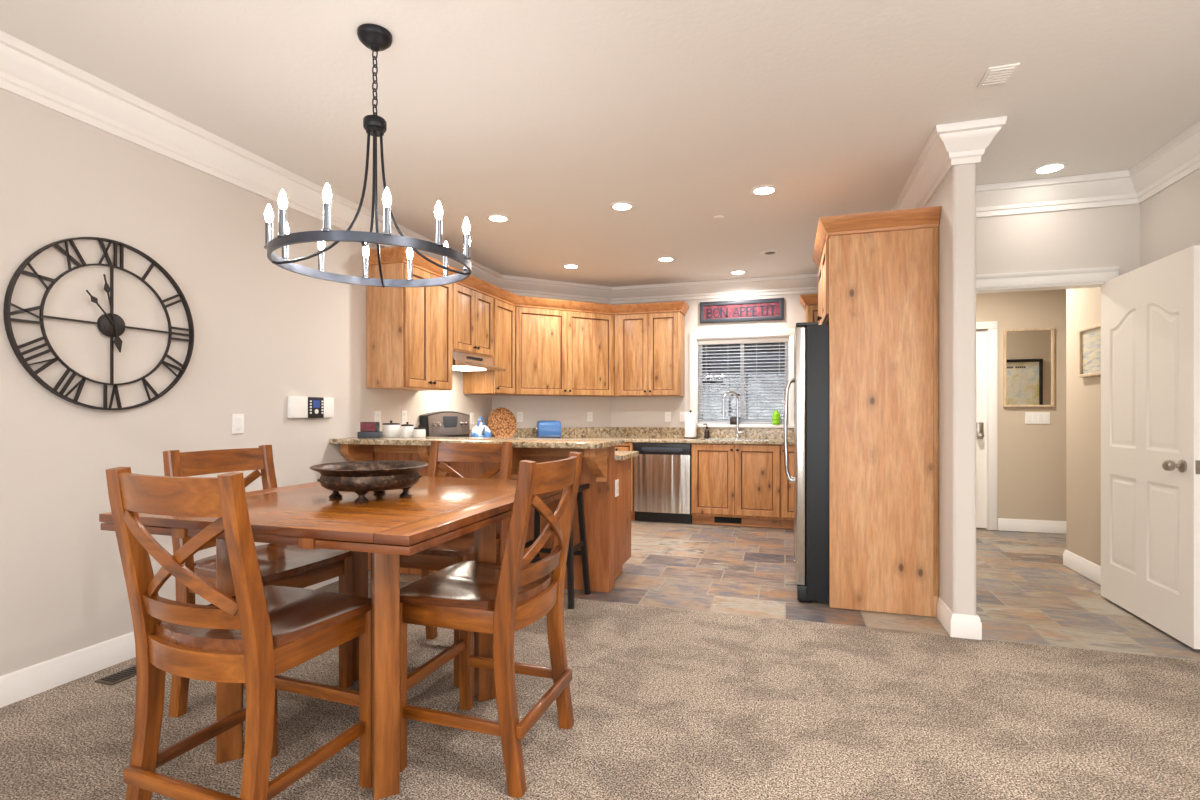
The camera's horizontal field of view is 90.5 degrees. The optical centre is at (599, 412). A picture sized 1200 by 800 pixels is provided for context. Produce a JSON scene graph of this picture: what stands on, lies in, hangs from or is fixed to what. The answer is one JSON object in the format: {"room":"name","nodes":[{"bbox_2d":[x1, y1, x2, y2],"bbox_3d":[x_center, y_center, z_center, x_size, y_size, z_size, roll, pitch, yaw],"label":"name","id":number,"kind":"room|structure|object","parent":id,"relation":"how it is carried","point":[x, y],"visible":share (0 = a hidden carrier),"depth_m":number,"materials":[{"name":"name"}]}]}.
{"room":"dining room","nodes":[
{"label":"dining room","id":0,"kind":"room"},
{"bbox_2d":[0,88,491,675],"bbox_3d":[-2.658,-0.155,2.094,0.200,2.710,9.620,0,0,17],"label":"wall","id":1,"kind":"structure","parent":0,"point":[266,333],"depth_m":2.91,"materials":[{"name":"paint"}]},
{"bbox_2d":[3,237,193,409],"bbox_3d":[-2.306,-0.413,2.815,0.036,0.804,0.804,0,0,17],"label":"wall clock","id":2,"kind":"object","parent":1,"relation":"attached to","point":[111,325],"visible":1,"depth_m":2.77,"materials":[{"name":"metal"}]},
{"bbox_2d":[0,576,338,707],"bbox_3d":[-2.886,1.139,0.997,0.016,0.122,7.390,0,0,17],"label":"baseboard","id":3,"kind":"structure","parent":1,"relation":"attached to","point":[27,682],"depth_m":2.64,"materials":[{"name":"white wood"}]},
{"bbox_2d":[232,414,243,433],"bbox_3d":[-2.116,0.065,3.481,0.010,0.115,0.075,0,0,17],"label":"light switch","id":4,"kind":"object","parent":1,"relation":"attached to","point":[237,419],"visible":1,"depth_m":3.48,"materials":[{"name":"white plastic"}]},
{"bbox_2d":[287,396,333,417],"bbox_3d":[-1.946,-0.035,3.986,0.036,0.139,0.404,0,0,17],"label":"thermostat","id":5,"kind":"object","parent":1,"relation":"attached to","point":[297,406],"visible":1,"depth_m":3.96,"materials":[{"name":"white plastic"}]},
{"bbox_2d":[374,411,380,424],"bbox_3d":[-1.763,0.045,4.721,0.009,0.115,0.070,0,0,17],"label":"outlet","id":6,"kind":"object","parent":1,"relation":"attached to","point":[377,414],"visible":0.81,"depth_m":4.71,"materials":[{"name":"white plastic"}]},
{"bbox_2d":[401,410,406,423],"bbox_3d":[-1.660,0.040,5.051,0.009,0.115,0.070,0,0,17],"label":"outlet","id":7,"kind":"object","parent":1,"relation":"attached to","point":[403,412],"visible":0.95,"depth_m":5.04,"materials":[{"name":"white plastic"}]},
{"bbox_2d":[366,262,451,390],"bbox_3d":[-1.524,-0.662,4.864,0.378,0.944,0.685,0,0,17],"label":"upper cabinet","id":8,"kind":"object","parent":1,"relation":"attached to","point":[409,329],"visible":0.89,"depth_m":4.59,"materials":[{"name":"brown wood"}]},
{"bbox_2d":[362,246,688,315],"bbox_3d":[-0.577,-1.186,5.951,3.747,0.102,1.080,0,0,-42],"label":"crown molding","id":9,"kind":"structure","parent":8,"relation":"on","point":[398,254],"depth_m":6.32,"materials":[{"name":"brown wood"}]},
{"bbox_2d":[470,413,473,423],"bbox_3d":[-1.319,0.060,6.149,0.009,0.115,0.070,0,0,17],"label":"outlet","id":10,"kind":"object","parent":1,"relation":"attached to","point":[471,414],"visible":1,"depth_m":6.13,"materials":[{"name":"white plastic"}]},
{"bbox_2d":[452,283,492,357],"bbox_3d":[-1.308,-0.837,5.557,0.378,0.594,0.763,0,0,17],"label":"upper cabinet","id":11,"kind":"object","parent":1,"relation":"attached to","point":[472,311],"visible":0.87,"depth_m":5.45,"materials":[{"name":"brown wood"}]},
{"bbox_2d":[452,351,505,371],"bbox_3d":[-1.259,-0.468,5.544,0.477,0.141,0.750,0,0,17],"label":"range hood","id":12,"kind":"object","parent":11,"relation":"attached to","point":[461,362],"visible":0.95,"depth_m":5.45,"materials":[{"name":"silver metal"}]},
{"bbox_2d":[463,298,514,394],"bbox_3d":[-1.123,-0.662,6.152,0.378,0.944,0.478,0,0,17],"label":"upper cabinet","id":13,"kind":"object","parent":1,"relation":"attached to","point":[494,382],"visible":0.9,"depth_m":6.01,"materials":[{"name":"brown wood"}]},
{"bbox_2d":[492,295,610,427],"bbox_3d":[-0.555,-0.155,7.006,1.160,2.710,1.210,0,0,17],"label":"wall","id":14,"kind":"structure","parent":0,"point":[571,411],"depth_m":6.95,"materials":[{"name":"paint"}]},
{"bbox_2d":[517,412,522,421],"bbox_3d":[-0.903,0.050,6.717,0.070,0.115,0.009,0,0,-28],"label":"outlet","id":15,"kind":"object","parent":14,"relation":"attached to","point":[519,414],"visible":1,"depth_m":6.71,"materials":[{"name":"white plastic"}]},
{"bbox_2d":[508,306,617,396],"bbox_3d":[-0.440,-0.662,6.750,1.687,0.944,0.376,0,0,-28],"label":"upper cabinet","id":16,"kind":"object","parent":14,"relation":"attached to","point":[558,352],"visible":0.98,"depth_m":6.60,"materials":[{"name":"brown wood"}]},
{"bbox_2d":[587,412,592,420],"bbox_3d":[-0.120,0.050,7.129,0.070,0.115,0.009,0,0,-28],"label":"outlet","id":17,"kind":"object","parent":14,"relation":"attached to","point":[589,414],"visible":1,"depth_m":7.12,"materials":[{"name":"white plastic"}]},
{"bbox_2d":[0,0,1199,286],"bbox_3d":[0.605,-1.550,1.592,6.590,0.080,10.800,0,0,17],"label":"ceiling","id":18,"kind":"structure","parent":0,"point":[545,116],"depth_m":2.84,"materials":[{"name":"paint"}]},
{"bbox_2d":[264,23,470,287],"bbox_3d":[-0.898,-1.039,2.374,0.752,0.940,0.752,0,0,17],"label":"chandelier","id":19,"kind":"object","parent":18,"relation":"hanging from","point":[376,38],"visible":1,"depth_m":2.33,"materials":[{"name":"black metal"}]},
{"bbox_2d":[486,214,509,222],"bbox_3d":[-0.791,-1.505,4.620,0.188,0.008,0.188,0,0,17],"label":"recessed light","id":20,"kind":"object","parent":18,"relation":"in","point":[498,218],"visible":1,"depth_m":4.61,"materials":[{"name":"white"}]},
{"bbox_2d":[562,264,579,268],"bbox_3d":[-0.298,-1.505,6.133,0.188,0.008,0.188,0,0,17],"label":"recessed light","id":21,"kind":"object","parent":18,"relation":"in","point":[568,266],"visible":1,"depth_m":6.13,"materials":[{"name":"white"}]},
{"bbox_2d":[609,202,634,210],"bbox_3d":[0.161,-1.505,4.351,0.188,0.008,0.188,0,0,17],"label":"recessed light","id":22,"kind":"object","parent":18,"relation":"in","point":[617,206],"visible":1,"depth_m":4.34,"materials":[{"name":"white"}]},
{"bbox_2d":[656,257,674,261],"bbox_3d":[0.648,-1.505,5.851,0.188,0.008,0.188,0,0,17],"label":"recessed light","id":23,"kind":"object","parent":18,"relation":"in","point":[661,259],"visible":1,"depth_m":5.85,"materials":[{"name":"white"}]},
{"bbox_2d":[714,215,723,219],"bbox_3d":[0.918,-1.504,4.595,0.080,0.011,0.080,0,0,17],"label":"cap","id":24,"kind":"object","parent":18,"relation":"attached to","point":[719,217],"visible":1,"depth_m":4.57,"materials":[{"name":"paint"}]},
{"bbox_2d":[729,270,746,274],"bbox_3d":[1.484,-1.505,6.396,0.188,0.008,0.188,0,0,17],"label":"recessed light","id":25,"kind":"object","parent":18,"relation":"in","point":[735,272],"visible":1,"depth_m":6.39,"materials":[{"name":"white"}]},
{"bbox_2d":[750,185,777,195],"bbox_3d":[1.113,-1.505,4.039,0.188,0.008,0.188,0,0,17],"label":"recessed light","id":26,"kind":"object","parent":18,"relation":"in","point":[763,190],"visible":1,"depth_m":4.03,"materials":[{"name":"white"}]},
{"bbox_2d":[760,249,779,254],"bbox_3d":[1.599,-1.504,5.598,0.180,0.011,0.180,0,0,17],"label":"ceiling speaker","id":27,"kind":"object","parent":18,"relation":"attached to","point":[765,252],"visible":1,"depth_m":5.58,"materials":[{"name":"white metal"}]},
{"bbox_2d":[977,63,1019,87],"bbox_3d":[1.780,-1.504,2.661,0.120,0.012,0.160,0,0,17],"label":"ceiling vent","id":28,"kind":"object","parent":18,"relation":"in","point":[998,75],"visible":1,"depth_m":2.65,"materials":[{"name":"white metal"}]},
{"bbox_2d":[1031,162,1068,174],"bbox_3d":[2.775,-1.505,3.672,0.188,0.008,0.188,0,0,17],"label":"recessed light","id":29,"kind":"object","parent":18,"relation":"in","point":[1053,167],"visible":1,"depth_m":3.67,"materials":[{"name":"white"}]},
{"bbox_2d":[0,579,1199,799],"bbox_3d":[-0.433,1.240,0.140,5.210,0.080,7.210,0,0,17],"label":"floor","id":30,"kind":"structure","parent":0,"point":[668,703],"depth_m":2.27,"materials":[{"name":"carpet"}]},
{"bbox_2d":[94,665,136,684],"bbox_3d":[-2.152,1.195,2.779,0.110,0.008,0.310,0,0,17],"label":"floor vent","id":31,"kind":"object","parent":30,"relation":"in","point":[127,673],"visible":0.48,"depth_m":2.69,"materials":[{"name":"brown metal"}]},
{"bbox_2d":[106,467,370,799],"bbox_3d":[-1.039,0.677,1.768,0.482,1.053,0.556,0,0,20],"label":"dining chair","id":32,"kind":"object","parent":30,"relation":"on","point":[257,634],"visible":0.99,"depth_m":1.60,"materials":[{"name":"brown wood"}]},
{"bbox_2d":[163,445,352,717],"bbox_3d":[-1.424,0.677,2.494,0.556,1.053,0.482,0,0,21],"label":"dining chair","id":33,"kind":"object","parent":30,"relation":"on","point":[279,564],"visible":0.41,"depth_m":2.50,"materials":[{"name":"brown wood"}]},
{"bbox_2d":[99,476,562,799],"bbox_3d":[-0.839,0.757,2.277,1.123,0.885,1.242,0,0,17],"label":"dining table","id":34,"kind":"object","parent":30,"relation":"on","point":[439,510],"visible":0.72,"depth_m":1.87,"materials":[{"name":"brown wood"}]},
{"bbox_2d":[310,460,427,503],"bbox_3d":[-0.847,0.254,2.201,0.410,0.122,0.410,0,0,17],"label":"bowl","id":35,"kind":"object","parent":34,"relation":"on","point":[377,476],"visible":1,"depth_m":2.08,"materials":[{"name":"brown metal"}]},
{"bbox_2d":[370,441,512,686],"bbox_3d":[-0.750,0.677,2.925,0.482,1.053,0.556,0,0,17],"label":"dining chair","id":36,"kind":"object","parent":30,"relation":"on","point":[454,551],"visible":0.3,"depth_m":3.04,"materials":[{"name":"brown wood"}]},
{"bbox_2d":[400,452,581,797],"bbox_3d":[-0.377,0.677,2.137,0.556,1.053,0.482,0,0,18],"label":"dining chair","id":37,"kind":"object","parent":30,"relation":"on","point":[468,597],"visible":0.98,"depth_m":1.98,"materials":[{"name":"brown wood"}]},
{"bbox_2d":[524,483,590,608],"bbox_3d":[-0.306,0.834,3.849,0.410,0.737,0.348,0,0,17],"label":"bar stool","id":38,"kind":"object","parent":30,"relation":"on","point":[572,550],"visible":0.3,"depth_m":3.90,"materials":[{"name":"black paint"}]},
{"bbox_2d":[368,512,1199,660],"bbox_3d":[1.690,1.242,5.082,6.590,0.076,3.490,0,0,17],"label":"floor tile","id":39,"kind":"structure","parent":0,"point":[1025,592],"depth_m":4.03,"materials":[{"name":"tile"}]},
{"bbox_2d":[419,411,469,436],"bbox_3d":[-1.153,0.594,5.513,0.698,1.213,0.763,0,0,17],"label":"stove","id":40,"kind":"object","parent":39,"relation":"on","point":[439,423],"visible":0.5,"depth_m":5.51,"materials":[{"name":"silver metal"}]},
{"bbox_2d":[470,417,491,436],"bbox_3d":[-1.149,0.161,5.727,0.214,0.236,0.233,0,0,17],"label":"kettle","id":41,"kind":"object","parent":40,"relation":"on","point":[480,430],"visible":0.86,"depth_m":5.67,"materials":[{"name":"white ceramic"}]},
{"bbox_2d":[340,444,630,592],"bbox_3d":[-0.834,0.711,4.404,1.967,0.979,0.895,0,0,17],"label":"base cabinet","id":42,"kind":"object","parent":39,"relation":"on","point":[607,516],"visible":0.42,"depth_m":4.07,"materials":[{"name":"brown wood"}]},
{"bbox_2d":[329,436,623,448],"bbox_3d":[-0.882,0.203,4.154,2.021,0.036,0.560,0,0,17],"label":"countertop","id":43,"kind":"structure","parent":42,"relation":"on","point":[418,441],"depth_m":3.96,"materials":[{"name":"stone"}]},
{"bbox_2d":[357,422,381,437],"bbox_3d":[-1.674,0.127,4.332,0.150,0.115,0.090,0,0,-3],"label":"box","id":44,"kind":"object","parent":43,"relation":"on","point":[367,429],"visible":0.98,"depth_m":4.29,"materials":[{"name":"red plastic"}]},
{"bbox_2d":[382,420,399,436],"bbox_3d":[-1.580,0.121,4.502,0.132,0.125,0.132,0,0,17],"label":"canister","id":45,"kind":"object","parent":43,"relation":"on","point":[390,429],"visible":0.99,"depth_m":4.45,"materials":[{"name":"white ceramic"}]},
{"bbox_2d":[401,422,413,436],"bbox_3d":[-1.448,0.127,4.471,0.096,0.115,0.096,0,0,17],"label":"canister","id":46,"kind":"object","parent":43,"relation":"on","point":[407,429],"visible":0.96,"depth_m":4.43,"materials":[{"name":"white ceramic"}]},
{"bbox_2d":[413,425,425,436],"bbox_3d":[-1.349,0.138,4.451,0.088,0.093,0.088,0,0,17],"label":"canister","id":47,"kind":"object","parent":43,"relation":"on","point":[419,431],"visible":0.91,"depth_m":4.42,"materials":[{"name":"white ceramic"}]},
{"bbox_2d":[615,479,618,496],"bbox_3d":[0.118,0.525,4.136,0.009,0.115,0.070,0,0,17],"label":"outlet","id":48,"kind":"object","parent":42,"relation":"attached to","point":[617,480],"visible":1,"depth_m":4.12,"materials":[{"name":"white plastic"}]},
{"bbox_2d":[615,451,638,460],"bbox_3d":[-0.737,0.314,4.629,2.017,0.034,0.507,0,0,17],"label":"countertop","id":49,"kind":"structure","parent":42,"relation":"on","point":[619,455],"depth_m":4.31,"materials":[{"name":"stone"}]},
{"bbox_2d":[615,442,634,519],"bbox_3d":[0.276,0.764,6.882,0.360,0.872,0.648,0,0,17],"label":"base cabinet","id":50,"kind":"object","parent":39,"relation":"on","point":[627,446],"visible":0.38,"depth_m":6.58,"materials":[{"name":"brown wood"}]},
{"bbox_2d":[634,442,691,523],"bbox_3d":[0.757,0.766,6.736,0.630,0.868,0.626,0,0,17],"label":"dishwasher","id":51,"kind":"object","parent":39,"relation":"on","point":[662,471],"visible":0.9,"depth_m":6.44,"materials":[{"name":"silver metal"}]},
{"bbox_2d":[691,443,780,527],"bbox_3d":[1.498,0.764,6.502,0.916,0.872,0.648,0,0,17],"label":"base cabinet","id":52,"kind":"object","parent":39,"relation":"on","point":[732,484],"visible":0.93,"depth_m":6.23,"materials":[{"name":"brown wood"}]},
{"bbox_2d":[715,517,740,523],"bbox_3d":[1.360,1.145,6.328,0.280,0.060,0.009,0,0,17],"label":"vent","id":53,"kind":"object","parent":52,"relation":"attached to","point":[718,520],"depth_m":6.32,"materials":[{"name":"black metal"}]},
{"bbox_2d":[781,445,793,528],"bbox_3d":[2.366,0.764,6.232,0.898,0.872,0.648,0,0,17],"label":"base cabinet","id":54,"kind":"object","parent":39,"relation":"on","point":[787,487],"visible":0.12,"depth_m":6.07,"materials":[{"name":"brown wood"}]},
{"bbox_2d":[784,322,828,602],"bbox_3d":[1.709,0.316,4.082,0.859,1.768,0.904,0,0,17],"label":"refrigerator","id":55,"kind":"object","parent":39,"relation":"on","point":[810,380],"visible":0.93,"depth_m":3.73,"materials":[{"name":"black metal"}]},
{"bbox_2d":[829,227,938,616],"bbox_3d":[1.700,0.057,3.581,0.596,2.286,0.031,0,0,17],"label":"pantry panel","id":56,"kind":"object","parent":39,"relation":"on","point":[884,286],"visible":0.9,"depth_m":3.57,"materials":[{"name":"brown wood"}]},
{"bbox_3d":[-0.588,0.764,6.616,1.122,0.872,1.667,0,0,17],"label":"base cabinet","id":57,"kind":"object","parent":39,"relation":"on","visible":0},
{"bbox_2d":[469,427,793,444],"bbox_3d":[0.760,0.253,6.198,3.949,0.151,1.669,0,0,17],"label":"countertop","id":58,"kind":"structure","parent":57,"relation":"on","point":[629,434],"depth_m":6.82,"materials":[{"name":"stone"}]},
{"bbox_2d":[488,407,516,437],"bbox_3d":[-1.054,0.118,6.395,0.352,0.347,0.098,0,0,-42],"label":"woven tray","id":59,"kind":"object","parent":58,"relation":"on","point":[502,423],"visible":0.89,"depth_m":6.41,"materials":[{"name":"wicker"}]},
{"bbox_2d":[536,421,560,437],"bbox_3d":[-0.581,0.193,6.670,0.268,0.202,0.180,0,0,-13],"label":"toaster","id":60,"kind":"object","parent":58,"relation":"on","point":[544,429],"visible":0.85,"depth_m":6.59,"materials":[{"name":"blue metal"}]},
{"bbox_2d":[684,410,696,438],"bbox_3d":[1.035,0.134,6.799,0.150,0.320,0.150,0,0,17],"label":"paper towel roll","id":61,"kind":"object","parent":58,"relation":"on","point":[690,418],"visible":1,"depth_m":6.74,"materials":[{"name":"white paper"}]},
{"bbox_2d":[703,424,709,437],"bbox_3d":[1.208,0.210,6.744,0.070,0.168,0.066,0,0,17],"label":"soap dispenser","id":62,"kind":"object","parent":58,"relation":"on","point":[706,432],"visible":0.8,"depth_m":6.72,"materials":[{"name":"black plastic"}]},
{"bbox_2d":[722,391,745,438],"bbox_3d":[1.491,0.025,6.632,0.261,0.537,0.080,0,0,1],"label":"faucet","id":63,"kind":"object","parent":58,"relation":"on","point":[738,432],"visible":1,"depth_m":6.63,"materials":[{"name":"silver metal"}]},
{"bbox_2d":[701,438,770,440],"bbox_3d":[1.470,0.292,6.410,0.720,0.004,0.315,0,0,17],"label":"sink","id":64,"kind":"object","parent":58,"relation":"in","point":[704,438],"visible":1,"depth_m":6.45,"materials":[{"name":"silver metal"}]},
{"bbox_2d":[703,439,768,439],"bbox_3d":[1.470,0.293,6.410,0.690,0.001,0.285,0,0,17],"label":"basin","id":65,"kind":"object","parent":64,"relation":"in","point":[703,439],"depth_m":6.45,"materials":[{"name":"silver metal"}]},
{"bbox_2d":[611,289,1065,520],"bbox_3d":[2.749,-0.155,6.534,5.430,2.710,0.150,0,0,17],"label":"wall","id":66,"kind":"structure","parent":0,"point":[1031,457],"depth_m":6.03,"materials":[{"name":"paint"}]},
{"bbox_2d":[469,427,793,438],"bbox_3d":[0.707,0.236,6.751,4.285,0.117,1.137,0,0,-5],"label":"backsplash","id":67,"kind":"structure","parent":66,"relation":"attached to","point":[757,433],"depth_m":6.97,"materials":[{"name":"stone"}]},
{"bbox_2d":[615,312,684,396],"bbox_3d":[0.574,-0.662,6.931,0.763,0.944,0.378,0,0,17],"label":"upper cabinet","id":68,"kind":"object","parent":66,"relation":"attached to","point":[649,347],"visible":1,"depth_m":6.78,"materials":[{"name":"brown wood"}]},
{"bbox_2d":[665,412,670,421],"bbox_3d":[0.806,0.050,7.054,0.070,0.115,0.009,0,0,17],"label":"outlet","id":69,"kind":"object","parent":66,"relation":"attached to","point":[667,414],"visible":1,"depth_m":7.05,"materials":[{"name":"white plastic"}]},
{"bbox_2d":[680,412,686,421],"bbox_3d":[0.982,0.050,6.998,0.090,0.115,0.010,0,0,17],"label":"light switch","id":70,"kind":"object","parent":66,"relation":"attached to","point":[682,414],"visible":0.71,"depth_m":7.00,"materials":[{"name":"white plastic"}]},
{"bbox_2d":[700,298,783,323],"bbox_3d":[1.611,-1.160,6.793,0.933,0.244,0.029,0,0,17],"label":"kitchen sign","id":71,"kind":"object","parent":66,"relation":"attached to","point":[769,309],"visible":1,"depth_m":6.78,"materials":[{"name":"wood"}]},
{"bbox_2d":[690,328,794,427],"bbox_3d":[1.638,-0.382,6.853,1.190,1.107,0.200,0,0,17],"label":"window","id":72,"kind":"structure","parent":66,"relation":"in","point":[770,333],"depth_m":6.84,"materials":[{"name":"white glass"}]},
{"bbox_2d":[730,417,736,424],"bbox_3d":[1.543,0.095,6.815,0.100,0.089,0.070,0,0,17],"label":"planter box","id":73,"kind":"object","parent":72,"relation":"on","point":[733,420],"visible":0.77,"depth_m":6.79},
{"bbox_2d":[698,337,787,422],"bbox_3d":[1.640,-0.362,6.859,1.008,0.968,0.057,0,0,17],"label":"window blind","id":74,"kind":"object","parent":72,"relation":"attached to","point":[781,339],"visible":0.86,"depth_m":6.84,"materials":[{"name":"white plastic"}]},
{"bbox_2d":[772,410,779,424],"bbox_3d":[1.976,0.057,6.676,0.094,0.165,0.094,0,0,17],"label":"bottle","id":75,"kind":"object","parent":72,"relation":"on","point":[776,415],"visible":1,"depth_m":6.64,"materials":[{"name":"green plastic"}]},
{"bbox_2d":[800,294,817,321],"bbox_3d":[2.497,-0.714,6.327,0.706,1.047,0.390,0,0,17],"label":"upper cabinet","id":76,"kind":"object","parent":66,"relation":"attached to","point":[811,311],"depth_m":6.25,"materials":[{"name":"brown wood"}]},
{"bbox_2d":[976,330,986,527],"bbox_3d":[3.586,0.172,6.213,0.800,2.033,0.125,0,0,17],"label":"door","id":77,"kind":"structure","parent":66,"relation":"in","point":[981,336],"depth_m":6.13,"materials":[{"name":"paint"}]},
{"bbox_2d":[976,321,997,529],"bbox_3d":[3.599,0.135,6.246,0.965,2.130,0.114,0,0,17],"label":"trim","id":78,"kind":"structure","parent":66,"relation":"attached to","point":[991,326],"depth_m":6.06,"materials":[{"name":"white wood"}]},
{"bbox_2d":[1003,328,1054,406],"bbox_3d":[4.304,-0.448,5.975,0.434,0.785,0.031,0,0,17],"label":"mirror","id":79,"kind":"object","parent":66,"relation":"attached to","point":[1028,354],"visible":1,"depth_m":5.97,"materials":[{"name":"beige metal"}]},
{"bbox_2d":[1025,412,1049,423],"bbox_3d":[4.381,0.055,5.962,0.205,0.111,0.011,0,0,17],"label":"light switch","id":80,"kind":"object","parent":66,"relation":"attached to","point":[1030,417],"visible":1,"depth_m":5.96,"materials":[{"name":"white plastic"}]},
{"bbox_2d":[925,163,975,614],"bbox_3d":[2.467,-0.155,4.841,0.113,2.710,3.490,0,0,17],"label":"wall partition","id":81,"kind":"structure","parent":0,"point":[956,194],"depth_m":3.18,"materials":[{"name":"paint"}]},
{"bbox_2d":[0,30,1199,303],"bbox_3d":[0.067,-1.417,1.749,5.210,0.185,10.580,0,0,17],"label":"trim","id":82,"kind":"structure","parent":81,"relation":"attached to","point":[33,74],"depth_m":3.52,"materials":[{"name":"white wood"}]},
{"bbox_2d":[812,206,940,324],"bbox_3d":[1.800,-0.894,4.007,0.659,0.589,1.015,0,0,17],"label":"upper cabinet","id":83,"kind":"object","parent":81,"relation":"attached to","point":[823,273],"depth_m":3.59,"materials":[{"name":"brown wood"}]},
{"bbox_2d":[937,597,981,639],"bbox_3d":[2.450,1.139,4.785,0.145,0.122,3.406,0,0,17],"label":"baseboard","id":84,"kind":"structure","parent":81,"relation":"attached to","point":[956,625],"depth_m":3.17,"materials":[{"name":"white wood"}]},
{"bbox_2d":[976,204,1139,275],"bbox_3d":[2.882,-0.155,4.005,1.175,2.710,0.120,0,0,17],"label":"wall header","id":85,"kind":"structure","parent":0,"point":[1109,236],"depth_m":3.90,"materials":[{"name":"paint"}]},
{"bbox_2d":[976,266,1118,293],"bbox_3d":[2.820,-0.879,4.011,1.055,0.102,0.146,0,0,17],"label":"trim","id":86,"kind":"structure","parent":85,"relation":"attached to","point":[1084,277],"depth_m":3.92,"materials":[{"name":"white wood"}]},
{"bbox_2d":[1101,245,1199,648],"bbox_3d":[3.138,0.174,3.425,0.201,2.028,0.925,0,0,17],"label":"door","id":87,"kind":"structure","parent":85,"relation":"in","point":[1150,313],"depth_m":3.33,"materials":[{"name":"paint"}]},
{"bbox_2d":[1066,287,1100,565],"bbox_3d":[4.111,-0.155,4.110,1.190,2.710,0.810,0,0,17],"label":"wall","id":88,"kind":"structure","parent":0,"point":[1083,305],"depth_m":4.42,"materials":[{"name":"paint"}]},
{"bbox_2d":[1079,324,1100,377],"bbox_3d":[3.502,-0.438,4.201,0.025,0.355,0.462,0,0,17],"label":"framed document","id":89,"kind":"object","parent":88,"relation":"attached to","point":[1089,337],"visible":0.63,"depth_m":4.28,"materials":[{"name":"beige paper"}]},
{"bbox_2d":[1140,169,1199,266],"bbox_3d":[2.294,-0.155,-0.116,0.150,2.710,8.340,0,0,17],"label":"wall","id":90,"kind":"structure","parent":0,"point":[1169,219],"depth_m":3.48,"materials":[{"name":"paint"}]},
{"bbox_2d":[998,518,1100,584],"bbox_3d":[4.307,1.139,4.808,1.230,0.122,2.260,0,0,17],"label":"baseboard","id":91,"kind":"structure","parent":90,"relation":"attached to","point":[1092,571],"depth_m":5.90,"materials":[{"name":"white wood"}]},
{"label":"outside","id":92,"kind":"structure","parent":0,"visible":0},
{"bbox_3d":[4.028,1.270,12.953,18.000,0.100,12.870,0,0,17],"label":"ground","id":93,"kind":"structure","parent":92,"visible":0},
{"bbox_2d":[711,353,784,418],"bbox_3d":[6.940,-0.640,14.912,9.600,3.720,4.200,0,0,17],"label":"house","id":94,"kind":"structure","parent":93,"relation":"on","point":[762,357],"depth_m":14.10,"materials":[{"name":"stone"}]},
{"bbox_2d":[702,330,980,418],"bbox_3d":[2.031,-0.020,8.217,8.000,2.480,2.300,0,0,17],"label":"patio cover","id":95,"kind":"object","parent":93,"relation":"on","point":[781,343],"visible":0.02,"depth_m":9.37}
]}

